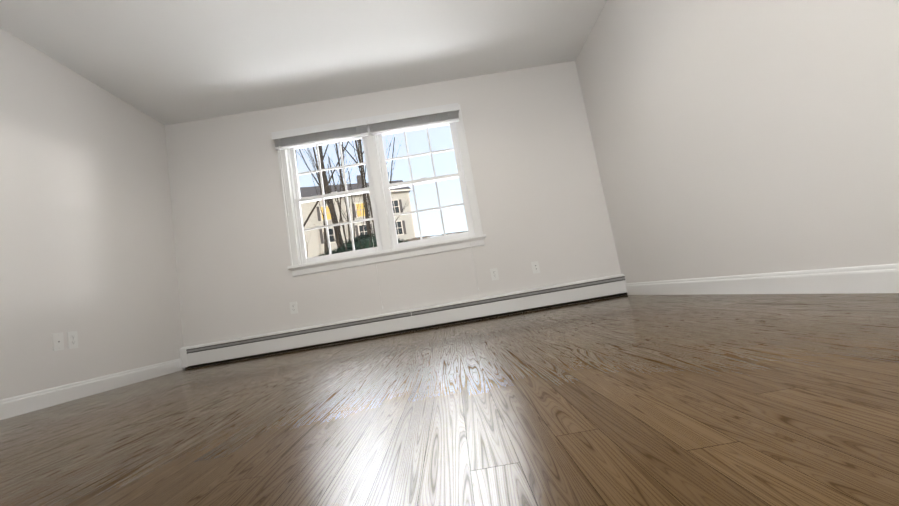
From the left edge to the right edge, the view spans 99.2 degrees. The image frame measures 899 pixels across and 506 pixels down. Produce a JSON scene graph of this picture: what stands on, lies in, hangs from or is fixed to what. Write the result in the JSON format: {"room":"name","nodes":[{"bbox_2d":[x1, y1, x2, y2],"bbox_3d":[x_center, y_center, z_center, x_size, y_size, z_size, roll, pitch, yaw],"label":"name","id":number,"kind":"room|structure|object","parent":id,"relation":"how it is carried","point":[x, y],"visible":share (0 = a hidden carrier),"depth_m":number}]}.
{"room":"empty room","nodes":[
{"label":"empty room","id":0,"kind":"room"},
{"bbox_2d":[0,27,184,399],"bbox_3d":[-2.772,-0.309,1.785,0.150,2.440,4.250,-9,-6,-1],"label":"wall","id":1,"kind":"structure","parent":0,"point":[87,249],"depth_m":2.77},
{"bbox_2d":[52,332,63,350],"bbox_3d":[-2.557,0.579,2.502,0.007,0.115,0.070,-9,-6,-1],"label":"wall jack","id":2,"kind":"object","parent":1,"relation":"attached to","point":[58,341],"visible":1,"depth_m":2.50},
{"bbox_2d":[67,331,77,348],"bbox_3d":[-2.557,0.590,2.597,0.007,0.115,0.070,-9,-6,-1],"label":"outlet","id":3,"kind":"object","parent":1,"relation":"attached to","point":[72,339],"visible":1,"depth_m":2.59},
{"bbox_2d":[0,358,181,419],"bbox_3d":[-2.500,0.816,1.625,0.014,0.110,3.885,-9,-6,-1],"label":"baseboard","id":4,"kind":"structure","parent":1,"relation":"attached to","point":[10,407],"depth_m":2.58},
{"bbox_2d":[0,0,606,124],"bbox_3d":[-0.812,-1.923,1.963,4.550,0.120,4.250,-9,-6,-1],"label":"ceiling","id":5,"kind":"structure","parent":0,"point":[166,62],"depth_m":3.11},
{"bbox_2d":[164,61,621,365],"bbox_3d":[-0.598,-0.438,3.858,4.250,2.440,0.150,-9,-6,-1],"label":"wall","id":6,"kind":"structure","parent":0,"point":[540,196],"depth_m":3.78},
{"bbox_2d":[289,301,297,313],"bbox_3d":[-1.496,0.526,3.672,0.070,0.115,0.007,-9,-6,-1],"label":"outlet","id":7,"kind":"object","parent":6,"relation":"attached to","point":[293,308],"visible":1,"depth_m":3.67},
{"bbox_2d":[277,104,485,276],"bbox_3d":[-0.704,-0.631,3.852,1.936,1.461,0.195,-9,-6,-1],"label":"window","id":8,"kind":"structure","parent":6,"relation":"in","point":[298,200],"depth_m":3.80},
{"bbox_2d":[271,117,368,150],"bbox_3d":[-1.278,-1.182,3.808,0.950,0.169,0.066,-9,-6,-1],"label":"window blind","id":9,"kind":"object","parent":8,"relation":"attached to","point":[316,134],"visible":0.98,"depth_m":3.79},
{"bbox_2d":[279,129,382,308],"bbox_3d":[-1.152,-0.301,3.673,0.779,1.816,0.015,-9,-6,-1],"label":"blind cord","id":10,"kind":"object","parent":9,"relation":"hanging from","point":[366,198],"visible":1,"depth_m":3.70},
{"bbox_2d":[367,103,459,134],"bbox_3d":[-0.353,-1.335,3.824,0.918,0.169,0.066,-9,-6,-1],"label":"window blind","id":11,"kind":"object","parent":8,"relation":"attached to","point":[409,120],"visible":1,"depth_m":3.80},
{"bbox_2d":[371,112,478,290],"bbox_3d":[-0.249,-0.461,3.689,0.774,1.796,0.015,-9,-6,-1],"label":"blind cord","id":12,"kind":"object","parent":11,"relation":"hanging from","point":[459,181],"visible":1,"depth_m":3.72},
{"bbox_2d":[179,274,626,368],"bbox_3d":[-0.414,0.642,3.628,4.244,0.203,0.064,-9,-6,-1],"label":"baseboard heater","id":13,"kind":"object","parent":6,"relation":"attached to","point":[247,347],"visible":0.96,"depth_m":3.60},
{"bbox_2d":[490,268,498,280],"bbox_3d":[0.437,0.205,3.704,0.070,0.115,0.007,-9,-6,-1],"label":"outlet","id":14,"kind":"object","parent":6,"relation":"attached to","point":[494,274],"visible":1,"depth_m":3.70},
{"bbox_2d":[531,261,539,273],"bbox_3d":[0.837,0.139,3.707,0.070,0.115,0.014,-9,-6,-1],"label":"outlet","id":15,"kind":"object","parent":6,"relation":"attached to","point":[535,267],"visible":1,"depth_m":3.71},
{"bbox_2d":[0,293,898,505],"bbox_3d":[-0.392,0.587,1.679,4.550,0.120,4.250,-9,-6,-1],"label":"floor","id":16,"kind":"structure","parent":0,"point":[721,400],"depth_m":0.84},
{"bbox_2d":[575,0,898,294],"bbox_3d":[1.568,-1.027,1.857,0.150,2.440,4.250,-9,-6,-1],"label":"wall","id":17,"kind":"structure","parent":0,"point":[736,137],"depth_m":2.02},
{"bbox_2d":[626,263,898,294],"bbox_3d":[1.679,0.124,1.694,0.014,0.110,3.885,-9,-6,-1],"label":"baseboard","id":18,"kind":"structure","parent":17,"relation":"attached to","point":[883,278],"depth_m":1.87},
{"label":"outside","id":19,"kind":"structure","parent":0,"visible":0},
{"bbox_2d":[403,231,467,241],"bbox_3d":[-17.961,3.505,43.730,80.000,8.935,79.800,-9,-6,-1],"label":"ground","id":20,"kind":"structure","parent":19,"point":[418,238],"depth_m":36.12},
{"bbox_2d":[295,135,416,257],"bbox_3d":[-9.495,-8.663,25.253,21.789,24.965,31.687,-9,-6,-1],"label":"tree","id":21,"kind":"object","parent":20,"relation":"on","point":[328,190],"depth_m":24.00},
{"bbox_2d":[300,175,415,257],"bbox_3d":[-12.757,-4.011,46.044,15.720,10.600,8.730,-8,-7,-17],"label":"house","id":22,"kind":"structure","parent":20,"relation":"on","point":[405,228],"depth_m":42.46},
{"bbox_2d":[315,233,407,256],"bbox_3d":[-3.156,0.033,15.739,4.594,1.946,4.750,-9,-6,-1],"label":"bush","id":23,"kind":"object","parent":20,"relation":"on","point":[364,240],"depth_m":15.32}
]}

